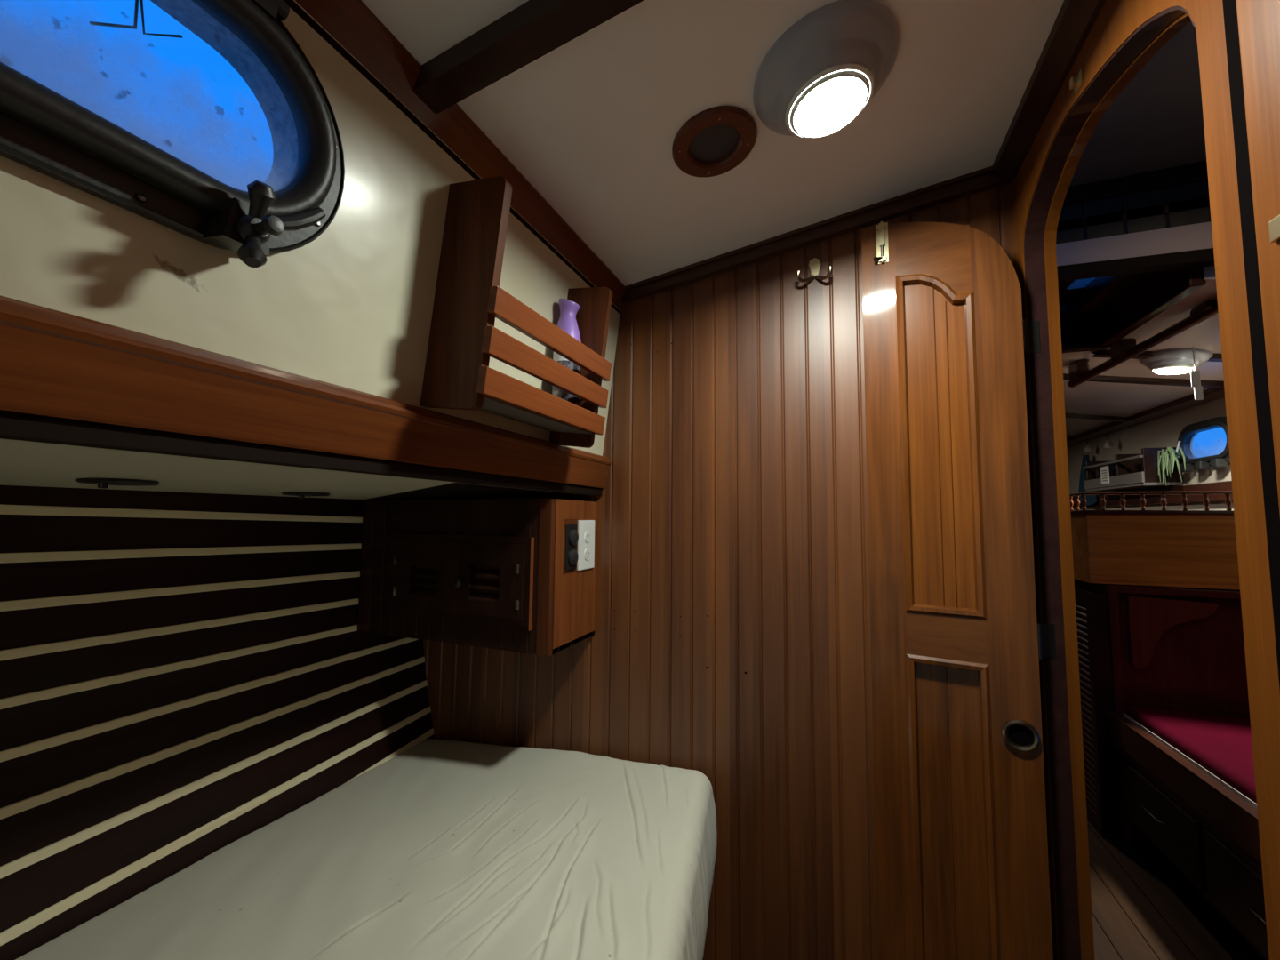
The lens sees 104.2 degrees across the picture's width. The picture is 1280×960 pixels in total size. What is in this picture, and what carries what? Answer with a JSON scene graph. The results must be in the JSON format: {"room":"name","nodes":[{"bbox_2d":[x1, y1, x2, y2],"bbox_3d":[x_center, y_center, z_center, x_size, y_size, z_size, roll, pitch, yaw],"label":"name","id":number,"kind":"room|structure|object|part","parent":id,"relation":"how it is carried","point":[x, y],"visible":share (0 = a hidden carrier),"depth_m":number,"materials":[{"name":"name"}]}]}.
{"room":"ship interior","nodes":[
{"label":"ship interior","id":0,"kind":"room"},
{"bbox_2d":[0,485,434,959],"bbox_3d":[-1.021,0.571,0.663,0.231,1.242,2.050,-1,-5,22],"label":"wall","id":1,"kind":"structure","parent":0,"point":[31,890],"depth_m":1.01,"materials":[{"name":"brown wood"}]},
{"bbox_2d":[0,624,357,709],"bbox_3d":[-1.096,0.364,0.738,0.006,0.029,1.504,-1,-5,22],"label":"batten","id":2,"kind":"object","parent":1,"relation":"attached to","point":[60,691],"visible":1,"depth_m":1.01,"materials":[{"name":"wood"}]},
{"bbox_2d":[0,598,358,660],"bbox_3d":[-1.095,0.284,0.744,0.006,0.040,1.504,-1,-5,22],"label":"batten","id":3,"kind":"object","parent":1,"relation":"attached to","point":[59,646],"visible":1,"depth_m":1.01,"materials":[{"name":"wood"}]},
{"bbox_2d":[0,570,359,611],"bbox_3d":[-1.094,0.203,0.750,0.006,0.047,1.504,-1,-5,22],"label":"batten","id":4,"kind":"object","parent":1,"relation":"attached to","point":[67,600],"visible":1,"depth_m":1.01,"materials":[{"name":"wood"}]},
{"bbox_2d":[0,543,361,563],"bbox_3d":[-1.094,0.123,0.756,0.006,0.047,1.504,-1,-5,22],"label":"batten","id":5,"kind":"object","parent":1,"relation":"attached to","point":[60,556],"visible":1,"depth_m":1.02,"materials":[{"name":"wood"}]},
{"bbox_2d":[0,504,362,522],"bbox_3d":[-1.093,0.042,0.762,0.006,0.058,1.504,-1,-5,22],"label":"batten","id":6,"kind":"object","parent":1,"relation":"attached to","point":[4,509],"visible":1,"depth_m":1.02,"materials":[{"name":"wood"}]},
{"bbox_2d":[0,637,418,762],"bbox_3d":[-1.046,0.458,0.842,0.009,0.026,1.748,-1,-5,22],"label":"batten","id":7,"kind":"object","parent":1,"relation":"attached to","point":[21,750],"visible":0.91,"depth_m":1.03,"materials":[{"name":"wood"}]},
{"bbox_2d":[0,656,424,819],"bbox_3d":[-1.034,0.545,0.831,0.009,0.052,1.748,-1,-5,22],"label":"batten","id":8,"kind":"object","parent":1,"relation":"attached to","point":[12,809],"visible":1,"depth_m":1.02,"materials":[{"name":"wood"}]},
{"bbox_2d":[0,680,427,879],"bbox_3d":[-1.018,0.631,0.818,0.009,0.077,1.748,-1,-5,21],"label":"batten","id":9,"kind":"object","parent":1,"relation":"attached to","point":[19,864],"visible":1,"depth_m":1.01,"materials":[{"name":"wood"}]},
{"bbox_2d":[0,706,431,946],"bbox_3d":[-0.998,0.723,0.802,0.010,0.102,1.748,-1,-5,21],"label":"batten","id":10,"kind":"object","parent":1,"relation":"attached to","point":[28,924],"visible":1,"depth_m":0.99,"materials":[{"name":"wood"}]},
{"bbox_2d":[342,728,433,784],"bbox_3d":[-0.977,0.810,0.787,0.011,0.142,1.749,-1,-5,21],"label":"batten","id":11,"kind":"object","parent":1,"relation":"attached to","point":[430,732],"visible":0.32,"depth_m":1.50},
{"bbox_2d":[367,482,583,499],"bbox_3d":[-0.535,0.030,1.312,0.670,0.041,0.565,-1,-5,22],"label":"trim","id":12,"kind":"structure","parent":1,"relation":"attached to","point":[454,491],"depth_m":1.29,"materials":[{"name":"black"}]},
{"bbox_2d":[0,439,453,499],"bbox_3d":[-0.855,-0.033,0.518,0.670,0.041,1.818,-1,-5,22],"label":"shelf underside","id":13,"kind":"structure","parent":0,"point":[22,463],"depth_m":0.73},
{"bbox_2d":[74,477,159,488],"bbox_3d":[-0.834,0.008,0.796,0.094,0.016,0.094,-1,-5,22],"label":"recessed light","id":14,"kind":"object","parent":13,"relation":"in","point":[102,483],"visible":1,"depth_m":0.77,"materials":[{"name":"black plastic"}]},
{"bbox_2d":[97,481,109,488],"bbox_3d":[-0.820,0.008,0.760,0.012,0.010,0.012,-1,-5,22],"label":"switch","id":15,"kind":"object","parent":14,"relation":"attached to","point":[100,484],"depth_m":0.76,"materials":[{"name":"black plastic"}]},
{"bbox_2d":[281,491,330,498],"bbox_3d":[-0.771,0.037,1.150,0.094,0.016,0.094,-1,-5,22],"label":"recessed light","id":16,"kind":"object","parent":13,"relation":"in","point":[301,494],"visible":0.98,"depth_m":1.11,"materials":[{"name":"black plastic"}]},
{"bbox_2d":[298,494,304,498],"bbox_3d":[-0.757,0.038,1.114,0.012,0.010,0.012,-1,-5,22],"label":"switch","id":17,"kind":"object","parent":16,"relation":"attached to","point":[300,496],"depth_m":1.11,"materials":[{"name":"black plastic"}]},
{"bbox_2d":[0,0,620,495],"bbox_3d":[-0.476,-0.339,0.515,0.095,0.622,2.050,-1,-5,22],"label":"wall","id":18,"kind":"structure","parent":0,"point":[351,307],"depth_m":0.65,"materials":[{"name":"beige paint"}]},
{"bbox_2d":[0,0,344,267],"bbox_3d":[-0.542,-0.407,0.375,0.212,0.350,0.632,-1,-5,22],"label":"window","id":19,"kind":"structure","parent":18,"relation":"in","point":[43,131],"depth_m":0.51,"materials":[{"name":"black metal"}]},
{"bbox_3d":[-0.498,-0.404,0.357,0.026,0.162,0.513,-1,-5,22],"label":"pane","id":20,"kind":"part","parent":19,"relation":"part of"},
{"bbox_2d":[0,411,602,495],"bbox_3d":[-0.500,-0.039,0.500,0.022,0.021,2.049,-1,-5,22],"label":"trim","id":21,"kind":"structure","parent":18,"relation":"attached to","point":[12,426],"depth_m":0.56,"materials":[{"name":"black"}]},
{"bbox_2d":[0,295,611,487],"bbox_3d":[-0.486,-0.095,0.499,0.050,0.090,2.049,-1,-5,22],"label":"trim","id":22,"kind":"structure","parent":18,"relation":"attached to","point":[54,364],"depth_m":0.54,"materials":[{"name":"brown wood"}]},
{"bbox_2d":[282,0,625,314],"bbox_3d":[-0.440,-0.600,0.520,0.058,0.064,2.049,-1,-5,22],"label":"trim","id":23,"kind":"structure","parent":18,"relation":"attached to","point":[351,23],"depth_m":0.81,"materials":[{"name":"brown wood"}]},
{"bbox_2d":[419,176,612,447],"bbox_3d":[-0.212,-0.285,0.994,0.160,0.392,0.419,-1,-5,22],"label":"wall rack","id":24,"kind":"object","parent":18,"relation":"attached to","point":[468,295],"visible":1,"depth_m":0.82,"materials":[{"name":"brown wood"}]},
{"bbox_3d":[-0.285,-0.303,0.813,0.159,0.384,0.017,-1,-5,22],"label":"panel","id":25,"kind":"part","parent":24,"relation":"part of","materials":[{"name":"brown wood"}]},
{"bbox_2d":[552,352,580,406],"bbox_3d":[-0.168,-0.208,1.134,0.063,0.172,0.063,-1,-5,22],"label":"bottle","id":26,"kind":"object","parent":24,"relation":"in","point":[557,392],"depth_m":1.11,"materials":[{"name":"white"}]},
{"bbox_2d":[552,298,581,406],"bbox_3d":[-0.168,-0.269,1.139,0.064,0.294,0.064,-1,-5,22],"label":"vase","id":27,"kind":"object","parent":24,"relation":"in","point":[567,322],"visible":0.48,"depth_m":1.12,"materials":[{"name":"purple"}]},
{"bbox_3d":[-0.141,-0.268,1.178,0.155,0.386,0.017,-1,-5,22],"label":"panel","id":28,"kind":"part","parent":24,"relation":"part of","materials":[{"name":"brown wood"}]},
{"bbox_2d":[361,0,1063,286],"bbox_3d":[-0.049,-0.706,0.383,1.150,0.194,2.070,-1,-5,22],"label":"ceiling","id":29,"kind":"structure","parent":0,"point":[593,123],"depth_m":0.89,"materials":[{"name":"paint"}]},
{"bbox_2d":[413,0,644,113],"bbox_3d":[0.096,-0.666,0.596,0.909,0.166,0.046,-1,-5,22],"label":"beam","id":30,"kind":"structure","parent":29,"relation":"attached to","point":[533,29],"depth_m":0.69,"materials":[{"name":"brown wood"}]},
{"bbox_2d":[672,105,757,177],"bbox_3d":[0.141,-0.639,0.950,0.160,0.034,0.161,-1,-5,22],"label":"ceiling vent","id":31,"kind":"object","parent":29,"relation":"in","point":[715,140],"visible":1,"depth_m":0.94,"materials":[{"name":"brown wood"}]},
{"bbox_2d":[752,0,899,139],"bbox_3d":[0.304,-0.650,0.828,0.228,0.094,0.230,-1,-5,22],"label":"ceiling light","id":32,"kind":"object","parent":29,"relation":"attached to","point":[823,72],"visible":1,"depth_m":0.77,"materials":[{"name":"grey plastic"}]},
{"bbox_2d":[423,183,1014,959],"bbox_3d":[0.040,0.274,1.378,1.760,1.959,0.020,-1,-5,22],"label":"wall","id":33,"kind":"structure","parent":0,"point":[731,643],"depth_m":1.28,"materials":[{"name":"brown wood"}]},
{"bbox_2d":[358,498,596,656],"bbox_3d":[-0.476,0.249,1.424,0.640,0.380,0.280,-1,-5,22],"label":"locker","id":34,"kind":"object","parent":33,"relation":"attached to","point":[477,572],"visible":1,"depth_m":1.30,"materials":[{"name":"brown wood"}]},
{"bbox_3d":[-0.576,0.256,1.345,0.230,0.182,0.016,-1,-5,22],"label":"locker door","id":35,"kind":"part","parent":34,"relation":"part of","materials":[{"name":"brown wood"}]},
{"bbox_3d":[-0.468,0.263,1.280,0.025,0.025,0.022,-1,-5,22],"label":"door knob","id":36,"kind":"part","parent":34,"relation":"part of","materials":[{"name":"black plastic"}]},
{"bbox_3d":[-0.483,0.254,1.310,0.465,0.216,0.013,-1,-5,22],"label":"door casing","id":37,"kind":"part","parent":34,"relation":"part of","materials":[{"name":"brown wood"}]},
{"bbox_3d":[-0.376,0.252,1.265,0.196,0.182,0.016,-1,-5,22],"label":"locker door","id":38,"kind":"part","parent":34,"relation":"part of","materials":[{"name":"brown wood"}]},
{"bbox_3d":[-0.232,0.236,1.226,0.036,0.380,0.019,-1,-5,22],"label":"corner post","id":39,"kind":"part","parent":34,"relation":"part of","materials":[{"name":"brown wood"}]},
{"bbox_2d":[563,519,578,573],"bbox_3d":[-0.174,0.171,1.298,0.020,0.139,0.066,-1,-5,22],"label":"outlet","id":40,"kind":"object","parent":34,"relation":"attached to","point":[571,538],"visible":1,"depth_m":1.28,"materials":[{"name":"black plastic"}]},
{"bbox_2d":[576,520,594,570],"bbox_3d":[-0.148,0.179,1.377,0.008,0.135,0.091,-1,-5,22],"label":"outlet","id":41,"kind":"object","parent":34,"relation":"attached to","point":[586,528],"visible":1,"depth_m":1.37,"materials":[{"name":"white plastic"}]},
{"bbox_2d":[584,548,590,559],"bbox_3d":[-0.145,0.206,1.374,0.002,0.031,0.034,-1,-5,22],"label":"socket","id":42,"kind":"object","parent":41,"relation":"attached to","point":[587,551],"depth_m":1.37,"materials":[{"name":"grey"}]},
{"bbox_2d":[584,531,591,542],"bbox_3d":[-0.145,0.157,1.378,0.002,0.031,0.034,-1,-5,22],"label":"socket","id":43,"kind":"object","parent":41,"relation":"attached to","point":[588,534],"depth_m":1.38,"materials":[{"name":"grey"}]},
{"bbox_2d":[796,257,832,282],"bbox_3d":[0.437,-0.531,1.246,0.085,0.070,0.045,-1,-5,22],"label":"coat hook","id":44,"kind":"object","parent":33,"relation":"attached to","point":[814,264],"visible":1,"depth_m":1.26,"materials":[{"name":"gold metal"}]},
{"bbox_3d":[0.416,-0.508,1.252,0.056,0.025,0.012,3,-5,-25],"label":"arm","id":45,"kind":"part","parent":44,"relation":"part of","materials":[{"name":"brown metal"}]},
{"bbox_3d":[0.445,-0.539,1.266,0.028,0.051,0.005,-1,-5,22],"label":"plate","id":46,"kind":"part","parent":44,"relation":"part of","materials":[{"name":"gold metal"}]},
{"bbox_3d":[0.457,-0.508,1.236,0.011,0.024,0.056,2,-5,-22],"label":"arm","id":47,"kind":"part","parent":44,"relation":"part of","materials":[{"name":"brown metal"}]},
{"bbox_2d":[620,165,1012,303],"bbox_3d":[0.397,-0.614,1.281,0.988,0.178,0.022,-1,-5,22],"label":"trim","id":48,"kind":"structure","parent":33,"relation":"attached to","point":[992,180],"depth_m":1.25,"materials":[{"name":"brown wood"}]},
{"bbox_2d":[861,220,1055,959],"bbox_3d":[0.666,0.299,1.046,0.331,1.813,0.053,-2,-5,29],"label":"door","id":49,"kind":"structure","parent":33,"relation":"in","point":[958,644],"depth_m":1.05,"materials":[{"name":"brown wood"}]},
{"bbox_3d":[0.551,-0.512,1.155,0.018,0.011,0.010,1,-4,-9],"label":"bolt knob","id":50,"kind":"part","parent":49,"relation":"part of","materials":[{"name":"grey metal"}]},
{"bbox_3d":[0.563,-0.553,1.158,0.007,0.098,0.007,-3,-5,37],"label":"bolt rod","id":51,"kind":"part","parent":49,"relation":"part of","materials":[{"name":"silver metal"}]},
{"bbox_3d":[0.651,-0.497,1.108,0.143,0.198,0.001,-2,-5,30],"label":"rail","id":52,"kind":"part","parent":49,"relation":"part of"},
{"bbox_3d":[0.657,-0.091,1.095,0.143,0.755,0.013,-2,-5,30],"label":"panel","id":53,"kind":"part","parent":49,"relation":"part of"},
{"bbox_3d":[0.649,-0.092,1.082,0.147,0.759,0.019,-2,-5,30],"label":"molding","id":54,"kind":"part","parent":49,"relation":"part of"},
{"bbox_3d":[0.642,0.331,1.047,0.143,0.093,0.001,-2,-5,30],"label":"rail","id":55,"kind":"part","parent":49,"relation":"part of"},
{"bbox_3d":[0.648,0.732,1.034,0.143,0.708,0.013,-2,-5,30],"label":"panel","id":56,"kind":"part","parent":49,"relation":"part of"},
{"bbox_3d":[0.641,0.730,1.021,0.147,0.712,0.019,-2,-5,30],"label":"molding","id":57,"kind":"part","parent":49,"relation":"part of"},
{"bbox_3d":[0.742,0.499,0.970,0.060,0.060,0.008,-2,-5,30],"label":"ring pull","id":58,"kind":"part","parent":49,"relation":"part of","materials":[{"name":"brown metal"}]},
{"bbox_2d":[1056,196,1209,298],"bbox_3d":[1.125,-0.737,1.864,1.230,0.030,0.580,-1,-5,22],"label":"ceiling","id":59,"kind":"structure","parent":0,"point":[1070,288],"depth_m":1.46,"materials":[{"name":"paint"}]},
{"bbox_2d":[1058,296,1111,352],"bbox_3d":[1.225,-0.597,2.127,1.215,0.212,0.040,-1,-5,22],"label":"trim","id":60,"kind":"structure","parent":59,"relation":"attached to","point":[1071,323],"depth_m":1.92,"materials":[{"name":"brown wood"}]},
{"bbox_2d":[1056,180,1211,244],"bbox_3d":[1.665,-0.798,1.355,1.247,0.174,0.030,-1,-5,22],"label":"wall header","id":61,"kind":"structure","parent":0,"point":[1195,190],"depth_m":1.43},
{"bbox_2d":[1074,272,1145,313],"bbox_3d":[1.624,-0.697,1.682,0.070,0.072,0.540,-1,-5,22],"label":"trim","id":62,"kind":"structure","parent":61,"relation":"attached to","point":[1100,292],"depth_m":1.77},
{"bbox_2d":[1056,221,1213,265],"bbox_3d":[1.663,-0.662,1.343,1.247,0.110,0.034,-1,-5,22],"label":"trim","id":63,"kind":"structure","parent":61,"relation":"attached to","point":[1199,236],"depth_m":1.42,"materials":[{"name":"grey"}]},
{"bbox_2d":[1062,160,1207,206],"bbox_3d":[1.655,-0.854,1.334,1.247,0.045,0.025,-1,-5,22],"label":"trim","id":64,"kind":"structure","parent":61,"relation":"attached to","point":[1196,172],"depth_m":1.42,"materials":[{"name":"brown wood"}]},
{"bbox_2d":[1056,248,1215,281],"bbox_3d":[1.661,-0.609,1.335,1.247,0.082,0.042,-1,-5,22],"label":"trim","id":65,"kind":"structure","parent":61,"relation":"attached to","point":[1203,257],"depth_m":1.42,"materials":[{"name":"black"}]},
{"bbox_2d":[1098,267,1206,345],"bbox_3d":[1.676,-0.629,1.667,0.035,0.207,0.560,-1,-5,22],"label":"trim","id":66,"kind":"structure","parent":61,"relation":"attached to","point":[1153,293],"depth_m":1.62,"materials":[{"name":"wood"}]},
{"bbox_2d":[1069,21,1206,186],"bbox_3d":[1.315,-0.956,0.519,1.349,0.030,1.800,-1,-5,22],"label":"ceiling","id":67,"kind":"structure","parent":0,"point":[1156,123],"depth_m":1.24,"materials":[{"name":"grey"}]},
{"bbox_2d":[1061,265,1223,436],"bbox_3d":[1.933,-0.408,2.924,1.930,0.153,3.110,-1,-5,22],"label":"ceiling","id":68,"kind":"structure","parent":0,"point":[1088,397],"depth_m":2.13,"materials":[{"name":"beige"}]},
{"bbox_2d":[1067,299,1218,387],"bbox_3d":[1.804,-0.480,1.813,0.054,0.097,0.760,0,-4,13],"label":"handrail","id":69,"kind":"object","parent":68,"relation":"attached to","point":[1079,372],"visible":0.94,"depth_m":1.82,"materials":[{"name":"wood"}]},
{"bbox_2d":[1138,347,1213,374],"bbox_3d":[2.061,-0.453,1.917,0.193,0.081,0.196,-1,-5,22],"label":"ceiling light","id":70,"kind":"object","parent":68,"relation":"attached to","point":[1171,361],"visible":0.96,"depth_m":1.87,"materials":[{"name":"grey plastic"}]},
{"bbox_2d":[1190,345,1203,399],"bbox_3d":[2.013,-0.388,1.802,0.028,0.200,0.008,-1,-5,22],"label":"tag","id":71,"kind":"object","parent":68,"relation":"hanging from","point":[1196,380],"visible":1,"depth_m":1.80,"materials":[{"name":"white"}]},
{"bbox_2d":[1010,0,1279,959],"bbox_3d":[0.455,0.163,0.101,0.048,2.000,2.050,-1,-5,22],"label":"wall","id":72,"kind":"structure","parent":0,"point":[1117,20],"depth_m":0.50,"materials":[{"name":"wood"}]},
{"bbox_2d":[992,0,1105,178],"bbox_3d":[0.430,-0.765,0.168,0.042,0.060,2.019,-1,-5,22],"label":"trim","id":73,"kind":"structure","parent":72,"relation":"attached to","point":[1075,20],"depth_m":0.86,"materials":[{"name":"wood"}]},
{"bbox_2d":[1024,5,1195,959],"bbox_3d":[0.718,0.292,0.734,0.034,1.841,0.553,-1,-5,22],"label":"trim","id":74,"kind":"structure","parent":72,"relation":"attached to","point":[1056,695],"depth_m":0.98,"materials":[{"name":"wood"}]},
{"bbox_2d":[1043,13,1191,959],"bbox_3d":[0.736,0.211,0.710,0.019,2.000,0.708,-1,-5,22],"label":"trim","id":75,"kind":"structure","parent":72,"relation":"attached to","point":[1060,435],"depth_m":0.97,"materials":[{"name":"wood"}]},
{"bbox_2d":[1087,824,1235,959],"bbox_3d":[1.208,1.262,1.280,1.205,0.003,4.950,-1,-5,22],"label":"trim","id":76,"kind":"structure","parent":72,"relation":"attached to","point":[1087,824],"depth_m":1.46,"materials":[{"name":"black"}]},
{"bbox_2d":[1222,0,1279,690],"bbox_3d":[0.580,0.234,0.441,0.002,1.910,0.020,-1,-5,22],"label":"trim","id":77,"kind":"structure","parent":72,"relation":"attached to","point":[1268,474],"depth_m":0.47,"materials":[{"name":"black"}]},
{"bbox_2d":[1235,0,1279,513],"bbox_3d":[0.317,0.196,-0.202,0.008,1.884,1.370,-1,-5,22],"label":"trim","id":78,"kind":"structure","parent":72,"relation":"attached to","point":[1259,20],"depth_m":0.45,"materials":[{"name":"wood"}]},
{"bbox_2d":[1066,396,1233,510],"bbox_3d":[2.682,-0.140,2.337,0.008,0.580,3.500,-1,-5,22],"label":"wall","id":79,"kind":"structure","parent":0,"point":[1164,431],"depth_m":2.72,"materials":[{"name":"paint"}]},
{"bbox_2d":[1083,437,1092,453],"bbox_3d":[3.019,-0.234,3.356,0.044,0.105,0.044,-1,-5,22],"label":"glass globe","id":80,"kind":"object","parent":79,"relation":"hanging from","point":[1088,449],"visible":1,"depth_m":3.35,"materials":[{"name":"white"}]},
{"bbox_3d":[3.019,-0.211,3.355,0.044,0.058,0.044,-1,-5,22],"label":"globe","id":81,"kind":"part","parent":80,"relation":"part of","materials":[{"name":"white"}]},
{"bbox_2d":[1078,454,1098,506],"bbox_3d":[3.055,0.004,3.410,0.086,0.350,0.239,-1,-5,22],"label":"hand towel","id":82,"kind":"object","parent":79,"relation":"hanging from","point":[1091,500],"visible":0.61,"depth_m":3.40,"materials":[{"name":"teal fabric"}]},
{"bbox_2d":[1064,412,1127,422],"bbox_3d":[1.965,-0.378,3.152,1.720,0.122,0.036,-1,-5,22],"label":"trim","id":83,"kind":"structure","parent":79,"relation":"attached to","point":[1067,415],"depth_m":2.87,"materials":[{"name":"brown wood"}]},
{"bbox_2d":[1104,431,1113,448],"bbox_3d":[2.917,-0.250,3.102,0.044,0.114,0.044,-1,-5,22],"label":"glass globe","id":84,"kind":"object","parent":79,"relation":"hanging from","point":[1108,444],"visible":1,"depth_m":3.09,"materials":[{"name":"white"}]},
{"bbox_3d":[2.917,-0.222,3.099,0.044,0.058,0.044,-1,-5,22],"label":"globe","id":85,"kind":"part","parent":84,"relation":"part of","materials":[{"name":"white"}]},
{"bbox_2d":[1083,447,1183,491],"bbox_3d":[2.803,-0.046,2.865,0.161,0.195,0.660,-1,-5,22],"label":"bookshelf","id":86,"kind":"object","parent":79,"relation":"attached to","point":[1137,471],"visible":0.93,"depth_m":2.74,"materials":[{"name":"grey paint"}]},
{"bbox_2d":[1095,468,1100,479],"bbox_3d":[2.900,-0.010,3.073,0.120,0.125,0.042,-1,-5,22],"label":"book","id":87,"kind":"object","parent":86,"relation":"on","point":[1097,470],"visible":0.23,"depth_m":3.08,"materials":[{"name":"grey paper"}]},
{"bbox_2d":[1100,465,1109,484],"bbox_3d":[2.749,-0.029,2.945,0.004,0.100,0.090,-1,-5,22],"label":"paper card","id":88,"kind":"object","parent":86,"relation":"attached to","point":[1104,470],"visible":1,"depth_m":2.94,"materials":[{"name":"grey"}]},
{"bbox_2d":[1109,463,1115,476],"bbox_3d":[2.833,-0.031,2.907,0.120,0.140,0.042,-1,-5,22],"label":"book","id":89,"kind":"object","parent":86,"relation":"on","point":[1112,468],"visible":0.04,"depth_m":2.92,"materials":[{"name":"grey paper"}]},
{"bbox_3d":[2.735,-0.100,2.896,0.012,0.015,0.660,-1,-5,22],"label":"rail","id":90,"kind":"part","parent":86,"relation":"part of","materials":[{"name":"grey paint"}]},
{"bbox_3d":[2.735,0.009,2.888,0.012,0.057,0.660,-1,-5,22],"label":"rail","id":91,"kind":"part","parent":86,"relation":"part of","materials":[{"name":"grey paint"}]},
{"bbox_2d":[1157,440,1185,486],"bbox_3d":[2.609,-0.084,2.442,0.086,0.219,0.180,-2,-5,33],"label":"trailing plant","id":92,"kind":"object","parent":86,"relation":"on","point":[1167,460],"visible":1,"depth_m":2.44,"materials":[{"name":"green plant"}]},
{"bbox_2d":[1063,373,1223,388],"bbox_3d":[1.671,-0.435,2.421,1.720,0.122,0.036,-1,-5,22],"label":"trim","id":93,"kind":"structure","parent":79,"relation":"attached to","point":[1216,384],"depth_m":2.18,"materials":[{"name":"brown wood"}]},
{"bbox_2d":[1066,387,1224,447],"bbox_3d":[2.801,-0.348,2.792,0.099,0.034,2.600,-1,-5,22],"label":"trim","id":94,"kind":"structure","parent":79,"relation":"attached to","point":[1211,394],"depth_m":2.63,"materials":[{"name":"wood"}]},
{"bbox_2d":[1072,480,1232,508],"bbox_3d":[2.829,0.090,2.746,0.029,0.085,2.600,-1,-5,22],"label":"railing","id":95,"kind":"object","parent":79,"relation":"attached to","point":[1227,485],"depth_m":2.55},
{"bbox_2d":[1090,349,1222,361],"bbox_3d":[2.075,-0.470,1.883,0.570,0.119,0.036,-1,-5,22],"label":"trim","id":96,"kind":"structure","parent":79,"relation":"attached to","point":[1103,353],"depth_m":1.92,"materials":[{"name":"brown wood"}]},
{"bbox_2d":[1176,416,1230,471],"bbox_3d":[2.642,-0.163,2.331,0.060,0.230,0.405,-1,-5,22],"label":"window","id":97,"kind":"structure","parent":79,"relation":"in","point":[1222,460],"depth_m":2.33,"materials":[{"name":"black metal"}]},
{"bbox_2d":[1087,819,1265,959],"bbox_3d":[1.177,1.314,1.666,3.500,0.050,6.250,-1,-5,22],"label":"floor","id":98,"kind":"structure","parent":0,"point":[1129,943],"depth_m":1.47,"materials":[{"name":"wood"}]},
{"bbox_2d":[1074,586,1121,841],"bbox_3d":[1.754,0.873,1.932,0.054,0.879,0.203,-1,-5,22],"label":"louvered door","id":99,"kind":"structure","parent":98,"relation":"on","point":[1094,660],"depth_m":1.86,"materials":[{"name":"brown wood"}]},
{"bbox_2d":[1069,491,1249,844],"bbox_3d":[2.137,0.685,1.913,0.800,1.262,0.450,-1,-5,22],"label":"wooden partition","id":100,"kind":"object","parent":98,"relation":"on","point":[1169,579],"depth_m":1.80,"materials":[{"name":"brown wood"}]},
{"bbox_3d":[1.784,0.068,2.113,0.016,0.010,0.413,-1,-5,22],"label":"rail","id":101,"kind":"part","parent":100,"relation":"part of","materials":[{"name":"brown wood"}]},
{"bbox_3d":[1.759,0.863,1.832,0.027,0.887,0.034,-1,-5,22],"label":"corner post","id":102,"kind":"part","parent":100,"relation":"part of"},
{"bbox_3d":[2.069,0.091,1.987,0.638,0.068,0.430,-1,-5,22],"label":"fiddle rail","id":103,"kind":"part","parent":100,"relation":"part of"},
{"bbox_3d":[1.993,0.047,1.798,0.638,0.010,0.016,-1,-5,22],"label":"rail","id":104,"kind":"part","parent":100,"relation":"part of","materials":[{"name":"brown wood"}]},
{"bbox_3d":[2.094,0.400,1.735,0.737,0.026,0.034,-1,-5,22],"label":"rail","id":105,"kind":"part","parent":100,"relation":"part of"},
{"bbox_2d":[1107,711,1269,959],"bbox_3d":[1.758,1.010,0.912,0.770,0.457,1.642,-1,-5,22],"label":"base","id":106,"kind":"object","parent":98,"relation":"on","point":[1210,833],"visible":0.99,"depth_m":1.39,"materials":[{"name":"brown wood"}]},
{"bbox_3d":[1.619,1.056,1.573,0.018,0.006,0.106,-1,-5,22],"label":"drawer handle","id":107,"kind":"part","parent":106,"relation":"part of","materials":[{"name":"grey metal"}]},
{"bbox_3d":[1.631,1.061,1.568,0.014,0.180,0.410,-1,-5,22],"label":"drawer","id":108,"kind":"part","parent":106,"relation":"part of","materials":[{"name":"brown wood"}]},
{"bbox_3d":[1.426,0.843,1.058,0.028,0.095,1.642,-1,-5,22],"label":"rail","id":109,"kind":"part","parent":106,"relation":"part of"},
{"bbox_2d":[1123,713,1256,807],"bbox_3d":[1.494,0.823,1.178,0.003,0.063,1.312,-1,-5,22],"label":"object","id":110,"kind":"object","parent":106,"relation":"on","point":[1168,745],"visible":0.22,"depth_m":1.42,"materials":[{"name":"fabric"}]},
{"bbox_2d":[1124,705,1256,803],"bbox_3d":[1.756,0.791,0.935,0.663,0.094,1.612,-1,-5,22],"label":"cushion","id":111,"kind":"object","parent":106,"relation":"on","point":[1222,746],"visible":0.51,"depth_m":1.52,"materials":[{"name":"fabric"}]},
{"bbox_3d":[1.460,1.028,1.143,0.014,0.180,0.450,-1,-5,22],"label":"drawer","id":112,"kind":"part","parent":106,"relation":"part of","materials":[{"name":"brown wood"}]},
{"bbox_3d":[1.448,1.023,1.148,0.018,0.006,0.106,-1,-5,22],"label":"drawer handle","id":113,"kind":"part","parent":106,"relation":"part of","materials":[{"name":"grey metal"}]},
{"bbox_3d":[-0.525,1.158,0.541,0.700,0.060,1.780,-1,-5,22],"label":"bunk base","id":114,"kind":"object","parent":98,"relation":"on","visible":0},
{"bbox_2d":[15,738,716,959],"bbox_3d":[-0.503,0.901,0.586,1.070,0.460,1.742,-1,-5,22],"label":"mattress","id":115,"kind":"object","parent":114,"relation":"on","point":[442,849],"visible":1,"depth_m":0.92,"materials":[{"name":"fabric"}]}
]}

